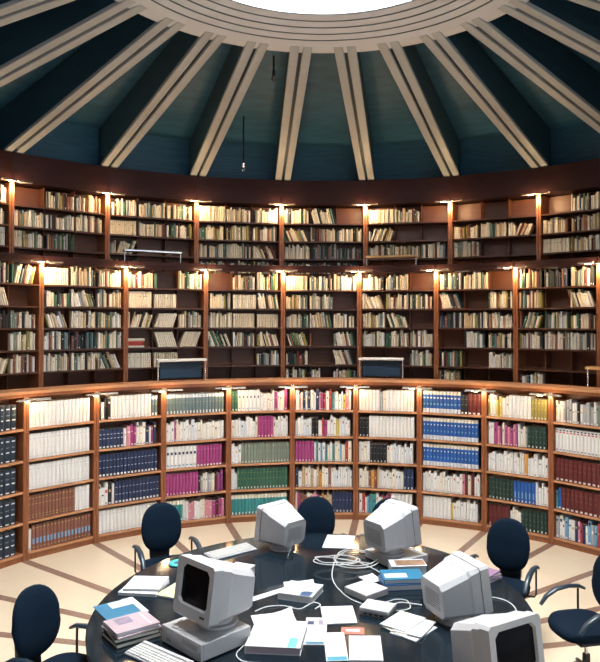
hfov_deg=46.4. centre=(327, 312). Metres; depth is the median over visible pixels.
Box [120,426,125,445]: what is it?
book
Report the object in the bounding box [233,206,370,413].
wall
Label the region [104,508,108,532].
book
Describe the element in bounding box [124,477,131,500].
book
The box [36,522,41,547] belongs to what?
book
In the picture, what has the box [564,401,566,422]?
book
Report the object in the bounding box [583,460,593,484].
book
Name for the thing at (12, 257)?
ledge
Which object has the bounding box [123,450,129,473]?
book
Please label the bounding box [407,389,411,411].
book
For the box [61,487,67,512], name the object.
book
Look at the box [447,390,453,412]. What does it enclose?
book
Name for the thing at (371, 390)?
book
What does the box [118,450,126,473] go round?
book
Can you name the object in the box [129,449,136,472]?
book
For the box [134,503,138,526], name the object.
book
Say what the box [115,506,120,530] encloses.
book
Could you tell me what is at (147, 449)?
book
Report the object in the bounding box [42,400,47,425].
book
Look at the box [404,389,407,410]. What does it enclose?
book
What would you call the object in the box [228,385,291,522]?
bookcase
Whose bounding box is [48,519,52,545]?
book
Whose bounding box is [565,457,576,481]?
book
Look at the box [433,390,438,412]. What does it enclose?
book
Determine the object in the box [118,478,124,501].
book
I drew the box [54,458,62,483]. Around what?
book
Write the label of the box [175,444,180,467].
book
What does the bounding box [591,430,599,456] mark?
book
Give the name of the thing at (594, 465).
book
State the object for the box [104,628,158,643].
book
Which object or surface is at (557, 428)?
book
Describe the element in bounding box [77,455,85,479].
book
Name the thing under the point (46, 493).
book
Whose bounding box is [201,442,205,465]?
book
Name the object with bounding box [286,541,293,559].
drinking glass
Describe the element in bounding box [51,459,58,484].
book
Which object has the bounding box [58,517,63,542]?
book
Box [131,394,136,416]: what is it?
book
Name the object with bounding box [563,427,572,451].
book
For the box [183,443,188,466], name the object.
book
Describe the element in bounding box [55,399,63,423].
book
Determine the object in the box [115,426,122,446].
book
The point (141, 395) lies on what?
book
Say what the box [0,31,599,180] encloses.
ceiling
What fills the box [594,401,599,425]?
book
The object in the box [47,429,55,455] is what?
book
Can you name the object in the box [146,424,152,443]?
book
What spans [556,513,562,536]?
book
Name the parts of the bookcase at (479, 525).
panel, shelf, shelf, shelf, shelf, shelf, panel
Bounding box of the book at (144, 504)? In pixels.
[141,502,145,514]
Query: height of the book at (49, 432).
0.300 m
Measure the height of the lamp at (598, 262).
0.080 m
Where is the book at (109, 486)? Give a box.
[108,484,111,503]
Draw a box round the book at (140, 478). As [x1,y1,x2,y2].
[135,476,141,499]
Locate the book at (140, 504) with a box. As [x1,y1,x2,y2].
[137,503,142,526]
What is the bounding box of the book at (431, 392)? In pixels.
[430,390,434,412]
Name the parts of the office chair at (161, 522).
arm post, armrest, seat, backrest, armrest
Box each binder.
[245,619,307,655]
[378,575,421,590]
[380,569,422,583]
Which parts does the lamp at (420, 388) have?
lamp shade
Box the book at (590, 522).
[588,519,599,544]
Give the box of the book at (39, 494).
[34,492,40,517]
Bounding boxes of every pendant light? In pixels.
[241,116,244,171]
[271,56,275,81]
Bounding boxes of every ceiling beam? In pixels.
[0,0,74,26]
[0,0,146,86]
[0,14,184,153]
[99,31,225,167]
[190,41,268,176]
[275,46,311,180]
[334,46,373,180]
[377,41,459,176]
[420,31,550,167]
[460,14,599,132]
[497,0,599,62]
[569,0,599,10]
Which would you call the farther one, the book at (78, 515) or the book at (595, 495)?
the book at (78, 515)
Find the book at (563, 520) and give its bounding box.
[563,520,564,538]
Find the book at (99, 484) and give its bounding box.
[99,484,100,505]
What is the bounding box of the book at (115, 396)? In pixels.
[112,395,117,418]
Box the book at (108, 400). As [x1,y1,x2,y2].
[107,398,110,418]
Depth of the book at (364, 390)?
10.19 m
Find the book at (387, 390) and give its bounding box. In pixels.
[386,389,389,410]
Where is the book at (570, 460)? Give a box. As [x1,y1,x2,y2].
[569,458,579,482]
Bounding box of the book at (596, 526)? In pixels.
[595,524,597,546]
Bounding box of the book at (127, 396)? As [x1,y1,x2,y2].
[122,394,128,417]
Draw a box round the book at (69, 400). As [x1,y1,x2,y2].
[60,398,70,422]
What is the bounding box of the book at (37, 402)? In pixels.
[32,401,39,426]
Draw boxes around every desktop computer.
[162,617,250,661]
[365,547,427,566]
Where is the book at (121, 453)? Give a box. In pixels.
[116,451,122,474]
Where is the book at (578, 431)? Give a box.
[577,429,585,453]
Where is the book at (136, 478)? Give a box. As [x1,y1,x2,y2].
[131,476,138,499]
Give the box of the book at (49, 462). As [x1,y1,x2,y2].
[42,460,51,485]
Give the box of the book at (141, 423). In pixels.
[138,420,144,443]
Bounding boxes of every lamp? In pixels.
[1,177,32,186]
[16,397,50,403]
[31,260,62,266]
[85,392,117,397]
[96,191,124,198]
[115,265,144,270]
[151,388,182,393]
[185,199,211,205]
[194,268,221,273]
[215,386,245,390]
[269,203,294,208]
[270,270,296,274]
[278,384,307,389]
[340,385,369,389]
[345,270,371,274]
[352,203,377,208]
[402,386,431,391]
[420,268,447,273]
[435,199,461,205]
[465,388,495,393]
[497,265,526,271]
[521,191,549,198]
[529,392,561,398]
[577,261,599,267]
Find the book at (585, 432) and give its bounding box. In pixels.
[584,430,591,455]
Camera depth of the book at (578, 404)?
8.81 m
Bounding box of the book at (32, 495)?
[29,493,33,519]
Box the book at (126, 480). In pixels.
[121,477,127,501]
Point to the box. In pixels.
(308, 597)
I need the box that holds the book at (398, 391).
[397,389,400,410]
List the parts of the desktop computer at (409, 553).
panel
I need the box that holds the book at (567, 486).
[562,485,571,509]
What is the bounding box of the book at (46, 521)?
[45,520,49,545]
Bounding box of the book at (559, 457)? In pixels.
[556,456,566,479]
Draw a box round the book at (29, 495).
[29,495,30,520]
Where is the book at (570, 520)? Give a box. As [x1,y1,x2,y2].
[569,516,579,539]
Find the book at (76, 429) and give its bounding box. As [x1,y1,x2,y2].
[68,427,78,451]
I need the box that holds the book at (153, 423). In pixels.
[148,420,155,442]
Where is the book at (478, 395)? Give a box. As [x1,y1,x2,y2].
[477,393,480,414]
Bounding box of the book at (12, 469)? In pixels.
[2,466,15,493]
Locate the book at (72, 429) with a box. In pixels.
[67,427,74,452]
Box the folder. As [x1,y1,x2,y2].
[93,597,148,619]
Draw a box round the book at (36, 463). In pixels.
[31,462,39,488]
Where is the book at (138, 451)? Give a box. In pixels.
[133,449,140,472]
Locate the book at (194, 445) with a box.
[190,443,195,466]
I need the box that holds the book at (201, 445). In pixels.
[198,443,202,465]
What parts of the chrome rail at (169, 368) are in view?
leg, panel, leg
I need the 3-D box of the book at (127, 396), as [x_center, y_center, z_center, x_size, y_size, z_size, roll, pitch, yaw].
[-2.732,1.254,9.445,0.047,0.300,0.220,1,-1,-36]
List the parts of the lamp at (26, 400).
lamp shade, lamp shade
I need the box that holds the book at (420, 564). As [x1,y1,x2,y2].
[388,559,426,574]
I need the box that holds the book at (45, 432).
[40,430,47,456]
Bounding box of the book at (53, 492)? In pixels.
[48,489,54,515]
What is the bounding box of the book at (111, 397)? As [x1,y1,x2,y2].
[106,395,113,418]
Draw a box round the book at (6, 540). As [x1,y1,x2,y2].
[1,530,9,557]
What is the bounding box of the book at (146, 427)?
[145,425,148,443]
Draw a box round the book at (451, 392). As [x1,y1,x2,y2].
[450,391,454,413]
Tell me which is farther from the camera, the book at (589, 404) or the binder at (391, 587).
the book at (589, 404)
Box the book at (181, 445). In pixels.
[179,444,184,467]
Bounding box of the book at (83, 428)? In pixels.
[75,426,85,450]
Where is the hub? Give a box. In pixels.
[359,599,395,618]
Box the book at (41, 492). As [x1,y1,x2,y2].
[37,491,44,517]
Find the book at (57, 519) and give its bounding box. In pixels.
[54,518,59,543]
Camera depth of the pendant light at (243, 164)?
10.54 m
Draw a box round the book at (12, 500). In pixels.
[5,498,14,524]
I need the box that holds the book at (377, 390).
[376,389,380,410]
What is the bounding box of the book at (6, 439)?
[0,436,9,463]
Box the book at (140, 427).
[139,425,141,444]
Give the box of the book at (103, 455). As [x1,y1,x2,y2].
[99,452,104,476]
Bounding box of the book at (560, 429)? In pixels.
[559,426,567,451]
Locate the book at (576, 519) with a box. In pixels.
[572,518,580,540]
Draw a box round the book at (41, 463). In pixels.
[34,461,43,487]
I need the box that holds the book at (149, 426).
[149,426,150,443]
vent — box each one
[287,525,302,541]
[367,527,381,545]
[424,585,440,611]
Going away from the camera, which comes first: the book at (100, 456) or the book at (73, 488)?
the book at (73, 488)
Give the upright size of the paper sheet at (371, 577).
0.010 m
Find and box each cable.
[236,644,246,661]
[255,602,320,611]
[313,555,379,572]
[331,548,378,603]
[386,599,421,610]
[492,597,516,610]
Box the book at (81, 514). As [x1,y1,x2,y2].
[78,513,83,537]
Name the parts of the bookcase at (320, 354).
panel, shelf, shelf, shelf, shelf, shelf, panel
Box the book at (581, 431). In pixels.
[580,429,591,454]
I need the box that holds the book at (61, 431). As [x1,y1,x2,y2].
[55,428,63,454]
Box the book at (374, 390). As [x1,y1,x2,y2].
[373,389,376,410]
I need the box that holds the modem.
[345,579,387,600]
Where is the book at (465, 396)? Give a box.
[464,394,467,413]
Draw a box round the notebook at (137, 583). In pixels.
[123,576,168,591]
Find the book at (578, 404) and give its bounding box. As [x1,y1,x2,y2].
[577,402,586,423]
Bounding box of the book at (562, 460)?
[560,456,569,480]
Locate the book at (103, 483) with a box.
[100,480,107,504]
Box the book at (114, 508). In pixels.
[111,507,116,530]
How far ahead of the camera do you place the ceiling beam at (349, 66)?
9.31 m
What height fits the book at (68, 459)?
0.300 m
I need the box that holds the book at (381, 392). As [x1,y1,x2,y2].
[380,391,382,410]
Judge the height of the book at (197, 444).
0.300 m
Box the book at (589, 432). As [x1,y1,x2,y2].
[588,430,597,455]
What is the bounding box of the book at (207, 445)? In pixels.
[203,442,208,465]
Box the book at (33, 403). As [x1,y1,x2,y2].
[30,401,35,426]
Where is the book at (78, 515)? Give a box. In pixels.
[75,513,79,538]
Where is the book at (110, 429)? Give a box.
[105,427,112,447]
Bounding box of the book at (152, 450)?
[145,447,153,470]
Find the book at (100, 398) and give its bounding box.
[99,398,100,419]
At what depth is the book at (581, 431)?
8.78 m
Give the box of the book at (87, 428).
[81,425,89,450]
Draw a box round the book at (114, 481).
[109,479,117,503]
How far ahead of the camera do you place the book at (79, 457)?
8.94 m
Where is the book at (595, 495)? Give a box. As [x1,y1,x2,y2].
[593,491,599,516]
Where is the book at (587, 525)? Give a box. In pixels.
[586,525,587,543]
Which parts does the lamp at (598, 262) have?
lamp shade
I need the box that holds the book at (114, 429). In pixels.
[110,427,115,447]
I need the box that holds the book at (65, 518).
[62,516,66,541]
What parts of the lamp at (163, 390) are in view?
lamp shade, lamp shade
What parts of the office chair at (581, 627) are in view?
armrest, seat, arm post, armrest, backrest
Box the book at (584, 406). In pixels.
[583,404,586,424]
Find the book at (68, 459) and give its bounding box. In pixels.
[61,457,70,482]
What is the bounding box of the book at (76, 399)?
[72,398,78,422]
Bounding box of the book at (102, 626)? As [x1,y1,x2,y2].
[101,624,161,640]
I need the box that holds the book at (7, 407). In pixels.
[0,404,9,430]
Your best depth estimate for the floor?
7.97 m
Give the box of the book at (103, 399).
[100,397,106,418]
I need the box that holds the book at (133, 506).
[130,504,135,527]
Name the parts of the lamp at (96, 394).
lamp shade, lamp shade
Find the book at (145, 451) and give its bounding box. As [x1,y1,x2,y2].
[139,448,146,471]
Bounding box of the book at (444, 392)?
[443,390,448,412]
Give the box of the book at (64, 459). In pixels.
[59,458,66,483]
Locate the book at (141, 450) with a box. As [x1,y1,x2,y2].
[135,448,143,471]
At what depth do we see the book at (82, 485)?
8.98 m
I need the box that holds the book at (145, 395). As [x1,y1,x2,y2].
[140,393,146,415]
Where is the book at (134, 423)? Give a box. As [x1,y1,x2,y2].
[131,421,138,444]
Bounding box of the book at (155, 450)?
[150,447,156,469]
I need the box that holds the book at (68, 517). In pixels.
[64,516,69,540]
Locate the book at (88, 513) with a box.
[85,511,89,535]
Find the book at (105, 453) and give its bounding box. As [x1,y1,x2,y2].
[101,452,108,476]
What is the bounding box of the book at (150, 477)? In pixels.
[144,474,151,497]
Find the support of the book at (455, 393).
on the bookcase at (479, 525)
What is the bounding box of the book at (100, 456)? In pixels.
[99,454,101,477]
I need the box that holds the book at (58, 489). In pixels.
[54,488,61,513]
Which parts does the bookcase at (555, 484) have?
panel, shelf, shelf, shelf, shelf, shelf, panel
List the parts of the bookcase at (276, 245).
panel, shelf, shelf, shelf, panel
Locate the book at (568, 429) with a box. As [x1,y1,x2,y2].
[566,427,573,452]
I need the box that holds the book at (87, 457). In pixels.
[81,454,88,479]
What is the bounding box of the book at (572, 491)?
[570,487,581,511]
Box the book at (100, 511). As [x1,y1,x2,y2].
[99,509,101,533]
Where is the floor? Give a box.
[0,519,599,661]
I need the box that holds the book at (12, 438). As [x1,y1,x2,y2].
[3,435,15,461]
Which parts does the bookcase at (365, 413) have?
panel, shelf, shelf, shelf, shelf, shelf, panel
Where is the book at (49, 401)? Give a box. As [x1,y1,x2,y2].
[44,400,51,424]
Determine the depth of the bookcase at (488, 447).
9.44 m
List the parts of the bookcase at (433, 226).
panel, shelf, shelf, shelf, panel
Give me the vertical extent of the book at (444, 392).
0.305 m
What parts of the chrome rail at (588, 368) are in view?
leg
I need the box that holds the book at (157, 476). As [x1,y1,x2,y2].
[152,473,158,496]
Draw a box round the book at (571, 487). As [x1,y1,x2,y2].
[566,486,576,510]
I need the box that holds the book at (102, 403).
[101,402,103,419]
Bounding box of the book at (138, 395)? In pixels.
[131,393,139,416]
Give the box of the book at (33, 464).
[29,462,35,488]
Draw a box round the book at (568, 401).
[567,400,569,422]
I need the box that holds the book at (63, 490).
[59,487,64,512]
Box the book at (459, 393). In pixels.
[457,391,463,413]
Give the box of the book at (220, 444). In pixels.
[215,441,221,464]
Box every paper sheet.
[234,562,254,573]
[251,606,295,623]
[283,579,316,592]
[320,606,357,624]
[322,535,354,548]
[349,635,382,661]
[359,573,377,581]
[380,611,425,632]
[382,626,408,637]
[390,626,436,641]
[392,619,435,637]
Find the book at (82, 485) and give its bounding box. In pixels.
[78,484,85,508]
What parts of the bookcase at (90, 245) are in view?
panel, shelf, shelf, shelf, panel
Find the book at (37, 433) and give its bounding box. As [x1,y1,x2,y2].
[32,431,39,457]
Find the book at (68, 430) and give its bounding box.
[62,428,70,452]
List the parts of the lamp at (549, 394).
lamp shade, lamp shade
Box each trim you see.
[0,150,599,208]
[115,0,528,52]
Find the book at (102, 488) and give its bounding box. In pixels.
[101,486,103,505]
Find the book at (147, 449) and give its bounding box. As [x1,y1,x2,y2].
[144,448,150,470]
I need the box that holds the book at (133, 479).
[129,476,134,500]
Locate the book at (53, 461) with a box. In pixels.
[47,459,55,485]
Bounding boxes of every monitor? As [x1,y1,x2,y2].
[173,554,254,630]
[254,499,305,551]
[363,498,421,557]
[421,551,492,626]
[450,611,544,661]
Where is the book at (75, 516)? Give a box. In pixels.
[72,514,76,539]
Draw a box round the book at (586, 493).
[584,489,593,514]
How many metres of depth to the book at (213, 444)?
9.93 m
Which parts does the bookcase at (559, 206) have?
panel, shelf, shelf, shelf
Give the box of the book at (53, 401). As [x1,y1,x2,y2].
[50,400,55,424]
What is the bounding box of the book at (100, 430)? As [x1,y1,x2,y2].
[99,429,101,448]
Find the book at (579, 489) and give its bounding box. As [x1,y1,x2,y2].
[575,488,585,512]
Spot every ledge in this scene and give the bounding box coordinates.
[0,252,599,272]
[0,377,599,399]
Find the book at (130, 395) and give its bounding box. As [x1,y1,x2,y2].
[127,394,132,417]
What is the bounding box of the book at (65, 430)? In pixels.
[56,428,66,453]
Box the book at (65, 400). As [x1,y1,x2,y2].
[59,398,67,423]
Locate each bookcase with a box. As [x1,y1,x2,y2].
[0,182,11,263]
[0,262,41,389]
[0,398,25,568]
[11,183,107,268]
[24,392,96,560]
[41,266,125,386]
[96,388,163,542]
[107,195,195,271]
[126,269,205,381]
[163,386,228,527]
[196,202,281,273]
[206,271,282,378]
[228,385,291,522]
[282,206,364,273]
[283,273,358,377]
[292,384,355,519]
[356,385,418,519]
[359,272,435,378]
[365,203,449,273]
[419,386,485,531]
[436,269,515,381]
[450,195,538,272]
[484,389,550,543]
[515,265,599,387]
[539,191,599,269]
[551,393,599,555]
[599,268,599,385]
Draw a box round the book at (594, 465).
[592,461,599,486]
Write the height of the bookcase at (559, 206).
1.290 m
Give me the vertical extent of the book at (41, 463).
0.300 m
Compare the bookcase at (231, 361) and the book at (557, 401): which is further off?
the bookcase at (231, 361)
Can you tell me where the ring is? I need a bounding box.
[168,559,177,566]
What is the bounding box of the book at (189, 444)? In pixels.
[187,443,192,466]
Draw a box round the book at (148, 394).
[145,393,150,415]
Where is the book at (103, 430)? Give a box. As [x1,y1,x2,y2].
[99,427,105,448]
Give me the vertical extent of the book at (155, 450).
0.290 m
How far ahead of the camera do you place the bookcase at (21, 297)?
9.28 m
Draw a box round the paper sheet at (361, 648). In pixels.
[349,635,382,661]
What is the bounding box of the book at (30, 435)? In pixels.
[29,433,31,458]
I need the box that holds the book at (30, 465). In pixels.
[29,464,31,489]
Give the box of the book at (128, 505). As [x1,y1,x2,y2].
[127,504,131,528]
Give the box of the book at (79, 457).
[74,455,81,480]
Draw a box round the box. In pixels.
[278,580,323,603]
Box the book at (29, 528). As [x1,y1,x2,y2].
[29,528,30,550]
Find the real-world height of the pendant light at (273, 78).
0.509 m
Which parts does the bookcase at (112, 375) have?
panel, shelf, shelf, shelf, shelf, shelf, panel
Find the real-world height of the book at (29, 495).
0.300 m
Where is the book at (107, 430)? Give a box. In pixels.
[103,427,108,447]
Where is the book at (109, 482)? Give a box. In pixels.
[107,481,113,503]
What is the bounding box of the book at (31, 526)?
[29,523,34,549]
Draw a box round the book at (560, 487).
[558,485,566,508]
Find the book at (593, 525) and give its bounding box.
[592,522,599,545]
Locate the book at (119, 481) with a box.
[114,478,120,502]
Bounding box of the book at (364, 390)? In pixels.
[362,388,367,409]
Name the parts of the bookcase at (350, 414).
panel, shelf, shelf, shelf, shelf, shelf, panel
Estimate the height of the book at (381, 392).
0.270 m
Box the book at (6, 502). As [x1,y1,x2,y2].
[0,499,9,526]
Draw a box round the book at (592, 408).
[591,407,593,425]
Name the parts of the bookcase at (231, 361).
panel, shelf, shelf, shelf, shelf, shelf, panel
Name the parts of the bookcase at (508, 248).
panel, shelf, shelf, shelf, panel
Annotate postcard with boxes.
[341,627,363,634]
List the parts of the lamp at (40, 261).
lamp shade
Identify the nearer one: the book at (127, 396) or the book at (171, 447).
the book at (127, 396)
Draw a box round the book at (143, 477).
[137,475,145,498]
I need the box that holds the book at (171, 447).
[168,445,173,468]
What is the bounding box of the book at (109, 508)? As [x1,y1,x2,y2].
[108,507,112,531]
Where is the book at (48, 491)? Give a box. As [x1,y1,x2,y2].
[44,490,51,515]
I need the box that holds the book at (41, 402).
[38,401,43,425]
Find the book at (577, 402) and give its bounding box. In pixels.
[575,402,580,423]
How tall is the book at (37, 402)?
0.300 m
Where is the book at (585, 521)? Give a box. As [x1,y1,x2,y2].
[581,521,587,542]
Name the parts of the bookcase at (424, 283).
panel, shelf, shelf, shelf, shelf, shelf, panel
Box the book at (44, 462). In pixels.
[40,460,47,486]
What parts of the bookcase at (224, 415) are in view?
panel, panel, shelf, shelf, shelf, shelf, shelf, panel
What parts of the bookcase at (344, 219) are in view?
panel, shelf, shelf, shelf, panel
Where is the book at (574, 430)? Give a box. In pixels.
[573,428,584,453]
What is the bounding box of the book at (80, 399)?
[71,397,81,421]
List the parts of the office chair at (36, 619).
armrest, backrest, seat, arm post, armrest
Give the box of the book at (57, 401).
[49,399,59,424]
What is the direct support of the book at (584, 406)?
on the bookcase at (555, 484)
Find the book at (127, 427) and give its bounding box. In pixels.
[122,425,129,445]
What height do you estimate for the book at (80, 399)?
0.300 m
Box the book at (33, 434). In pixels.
[29,432,35,458]
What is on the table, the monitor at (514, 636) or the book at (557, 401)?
the monitor at (514, 636)
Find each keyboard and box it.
[124,641,193,661]
[204,543,256,559]
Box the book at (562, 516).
[560,513,569,537]
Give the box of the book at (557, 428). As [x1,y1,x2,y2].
[556,426,566,450]
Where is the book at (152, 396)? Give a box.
[151,395,153,415]
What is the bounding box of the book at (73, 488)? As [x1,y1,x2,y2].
[68,486,74,510]
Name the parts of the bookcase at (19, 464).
panel, shelf, shelf, shelf, shelf, shelf, panel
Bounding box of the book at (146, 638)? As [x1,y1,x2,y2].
[102,630,160,649]
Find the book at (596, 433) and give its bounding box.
[595,431,599,456]
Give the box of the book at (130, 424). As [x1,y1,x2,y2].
[125,422,132,445]
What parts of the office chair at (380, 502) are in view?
backrest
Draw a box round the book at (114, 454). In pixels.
[109,451,115,475]
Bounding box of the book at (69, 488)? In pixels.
[65,486,71,511]
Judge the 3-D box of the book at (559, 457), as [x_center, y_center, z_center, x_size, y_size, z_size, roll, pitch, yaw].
[3.053,2.013,9.093,0.220,0.285,0.058,1,-1,-42]
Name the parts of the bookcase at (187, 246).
panel, shelf, shelf, shelf, panel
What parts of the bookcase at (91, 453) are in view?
panel, panel, shelf, shelf, shelf, shelf, shelf, panel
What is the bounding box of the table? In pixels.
[85,533,532,661]
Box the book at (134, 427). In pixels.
[133,426,135,444]
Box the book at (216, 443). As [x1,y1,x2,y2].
[213,442,218,464]
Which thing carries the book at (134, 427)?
on the bookcase at (159, 418)
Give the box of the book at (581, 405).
[580,404,585,423]
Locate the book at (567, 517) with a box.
[565,515,574,539]
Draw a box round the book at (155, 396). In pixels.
[151,394,156,415]
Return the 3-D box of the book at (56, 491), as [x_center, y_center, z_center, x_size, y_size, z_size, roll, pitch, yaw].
[-3.443,2.364,8.782,0.220,0.300,0.040,-1,-1,42]
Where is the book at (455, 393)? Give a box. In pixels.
[454,391,458,413]
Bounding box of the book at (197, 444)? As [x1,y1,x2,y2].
[194,443,199,466]
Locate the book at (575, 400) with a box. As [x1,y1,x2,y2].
[570,398,577,422]
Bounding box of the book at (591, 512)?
[589,490,598,515]
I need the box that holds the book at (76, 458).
[69,456,77,481]
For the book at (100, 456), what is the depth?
9.14 m
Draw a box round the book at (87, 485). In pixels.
[81,483,88,507]
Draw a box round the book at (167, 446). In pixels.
[166,445,169,468]
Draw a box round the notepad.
[156,582,175,598]
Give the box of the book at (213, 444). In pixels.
[210,442,214,464]
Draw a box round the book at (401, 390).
[400,389,404,410]
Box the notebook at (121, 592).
[118,580,169,596]
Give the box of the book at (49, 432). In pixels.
[41,430,51,455]
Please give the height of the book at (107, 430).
0.250 m
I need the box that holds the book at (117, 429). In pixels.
[111,426,119,446]
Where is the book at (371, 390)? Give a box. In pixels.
[369,388,374,409]
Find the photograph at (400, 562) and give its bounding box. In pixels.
[394,559,425,565]
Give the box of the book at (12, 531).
[6,529,14,555]
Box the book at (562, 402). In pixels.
[561,400,566,421]
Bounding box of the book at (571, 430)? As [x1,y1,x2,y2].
[570,428,578,452]
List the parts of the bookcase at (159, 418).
panel, shelf, panel, shelf, shelf, shelf, shelf, panel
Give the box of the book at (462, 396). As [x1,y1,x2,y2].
[461,394,466,413]
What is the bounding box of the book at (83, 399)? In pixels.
[77,397,85,421]
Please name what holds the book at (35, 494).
on the bookcase at (91, 453)
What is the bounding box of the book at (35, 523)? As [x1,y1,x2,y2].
[33,522,38,548]
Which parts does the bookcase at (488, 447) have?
panel, shelf, shelf, shelf, shelf, shelf, panel, panel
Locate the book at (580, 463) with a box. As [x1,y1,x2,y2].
[578,459,587,483]
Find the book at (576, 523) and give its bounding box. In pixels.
[575,522,577,541]
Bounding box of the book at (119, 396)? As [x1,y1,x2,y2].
[116,394,121,417]
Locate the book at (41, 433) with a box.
[34,431,43,456]
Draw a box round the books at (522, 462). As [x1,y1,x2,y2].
[0,183,599,559]
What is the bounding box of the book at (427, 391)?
[426,390,430,411]
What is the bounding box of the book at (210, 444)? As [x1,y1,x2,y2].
[206,442,211,464]
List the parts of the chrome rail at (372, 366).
panel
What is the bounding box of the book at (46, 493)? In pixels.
[42,490,47,516]
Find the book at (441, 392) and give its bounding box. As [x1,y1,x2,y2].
[440,390,445,412]
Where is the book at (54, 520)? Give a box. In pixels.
[51,519,56,544]
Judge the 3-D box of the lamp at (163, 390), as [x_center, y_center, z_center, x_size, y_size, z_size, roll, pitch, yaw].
[-2.197,1.070,9.534,0.424,0.080,0.191,1,-1,-30]
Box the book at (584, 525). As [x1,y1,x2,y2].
[582,522,587,543]
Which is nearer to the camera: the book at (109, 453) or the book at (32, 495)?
the book at (32, 495)
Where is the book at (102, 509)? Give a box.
[100,508,105,532]
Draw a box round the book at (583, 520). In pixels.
[578,518,588,541]
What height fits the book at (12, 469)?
0.295 m
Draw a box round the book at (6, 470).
[0,467,9,494]
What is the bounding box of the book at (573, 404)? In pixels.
[572,403,574,423]
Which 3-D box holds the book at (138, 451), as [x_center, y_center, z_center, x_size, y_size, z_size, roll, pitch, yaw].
[-2.601,2.010,9.528,0.044,0.290,0.220,1,-1,-36]
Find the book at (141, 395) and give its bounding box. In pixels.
[136,393,143,416]
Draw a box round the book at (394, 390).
[393,389,397,410]
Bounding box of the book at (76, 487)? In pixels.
[70,485,77,510]
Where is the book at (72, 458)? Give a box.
[67,456,74,481]
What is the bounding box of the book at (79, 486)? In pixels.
[76,484,81,509]
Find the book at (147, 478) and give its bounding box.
[142,475,148,498]
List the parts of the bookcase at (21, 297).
panel, shelf, shelf, shelf, shelf, shelf, panel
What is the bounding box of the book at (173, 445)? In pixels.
[172,444,176,467]
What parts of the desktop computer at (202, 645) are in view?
panel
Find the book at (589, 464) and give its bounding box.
[587,460,597,485]
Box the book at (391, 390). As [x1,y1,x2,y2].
[390,389,393,410]
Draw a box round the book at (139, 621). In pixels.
[103,610,159,637]
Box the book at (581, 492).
[579,488,589,513]
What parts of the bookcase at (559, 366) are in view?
panel, shelf, shelf, shelf, shelf, shelf, panel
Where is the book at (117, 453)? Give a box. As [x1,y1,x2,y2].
[112,451,119,474]
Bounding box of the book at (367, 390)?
[366,389,369,409]
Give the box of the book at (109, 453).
[106,451,112,475]
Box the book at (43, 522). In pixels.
[40,521,45,546]
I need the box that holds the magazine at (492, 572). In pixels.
[488,568,499,577]
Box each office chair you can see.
[5,584,87,661]
[132,502,201,572]
[297,496,344,533]
[360,498,401,535]
[470,518,539,598]
[539,555,599,661]
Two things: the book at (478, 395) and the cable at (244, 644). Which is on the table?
the cable at (244, 644)
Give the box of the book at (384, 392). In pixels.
[383,390,385,410]
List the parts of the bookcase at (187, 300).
panel, shelf, shelf, shelf, shelf, shelf, panel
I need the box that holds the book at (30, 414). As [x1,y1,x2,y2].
[29,402,31,427]
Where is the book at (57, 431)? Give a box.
[50,429,59,454]
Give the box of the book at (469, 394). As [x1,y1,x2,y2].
[468,393,473,414]
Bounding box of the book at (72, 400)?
[66,398,74,422]
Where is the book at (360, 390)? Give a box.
[359,388,362,409]
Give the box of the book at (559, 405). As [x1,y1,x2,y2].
[558,404,560,421]
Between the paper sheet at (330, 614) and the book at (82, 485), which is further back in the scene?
the book at (82, 485)
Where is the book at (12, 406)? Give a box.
[3,403,15,429]
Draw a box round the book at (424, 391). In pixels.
[423,390,426,411]
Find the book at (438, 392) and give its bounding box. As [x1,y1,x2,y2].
[437,390,441,412]
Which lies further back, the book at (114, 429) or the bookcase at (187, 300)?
the bookcase at (187, 300)
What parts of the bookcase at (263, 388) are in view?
panel, shelf, panel, shelf, shelf, shelf, shelf, panel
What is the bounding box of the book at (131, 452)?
[127,449,133,472]
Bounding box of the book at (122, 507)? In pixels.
[119,505,123,529]
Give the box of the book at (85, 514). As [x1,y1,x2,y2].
[82,512,86,536]
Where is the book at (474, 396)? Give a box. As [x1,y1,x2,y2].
[472,393,478,414]
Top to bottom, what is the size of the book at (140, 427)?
0.246 m
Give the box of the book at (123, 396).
[117,394,125,417]
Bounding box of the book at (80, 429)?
[74,426,81,451]
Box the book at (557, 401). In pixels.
[556,399,564,421]
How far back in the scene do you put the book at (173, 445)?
9.71 m
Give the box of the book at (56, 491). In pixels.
[51,489,57,514]
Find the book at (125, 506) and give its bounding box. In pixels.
[122,505,127,528]
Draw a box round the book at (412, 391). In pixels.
[411,390,414,411]
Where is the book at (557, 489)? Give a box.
[556,489,557,507]
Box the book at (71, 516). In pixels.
[68,515,73,539]
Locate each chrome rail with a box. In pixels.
[122,249,181,262]
[156,358,206,381]
[358,357,403,378]
[365,255,416,265]
[585,366,599,387]
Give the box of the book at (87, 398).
[83,397,89,420]
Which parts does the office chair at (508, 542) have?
backrest, seat, armrest, arm post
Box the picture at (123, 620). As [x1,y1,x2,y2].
[113,616,132,624]
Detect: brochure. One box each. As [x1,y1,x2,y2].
[303,617,326,644]
[323,632,348,660]
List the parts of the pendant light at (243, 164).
rod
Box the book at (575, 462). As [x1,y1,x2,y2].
[573,458,582,483]
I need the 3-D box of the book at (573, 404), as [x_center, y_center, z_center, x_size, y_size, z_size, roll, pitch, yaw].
[3.197,1.278,8.936,0.189,0.252,0.040,1,-1,-42]
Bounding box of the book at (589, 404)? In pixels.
[587,402,593,424]
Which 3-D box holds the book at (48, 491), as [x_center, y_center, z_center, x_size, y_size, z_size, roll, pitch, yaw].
[-3.502,2.363,8.718,0.220,0.300,0.040,-1,-1,42]
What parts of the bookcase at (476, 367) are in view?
panel, shelf, shelf, shelf, shelf, shelf, panel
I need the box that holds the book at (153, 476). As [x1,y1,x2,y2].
[148,474,155,497]
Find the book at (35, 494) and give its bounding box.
[32,492,37,518]

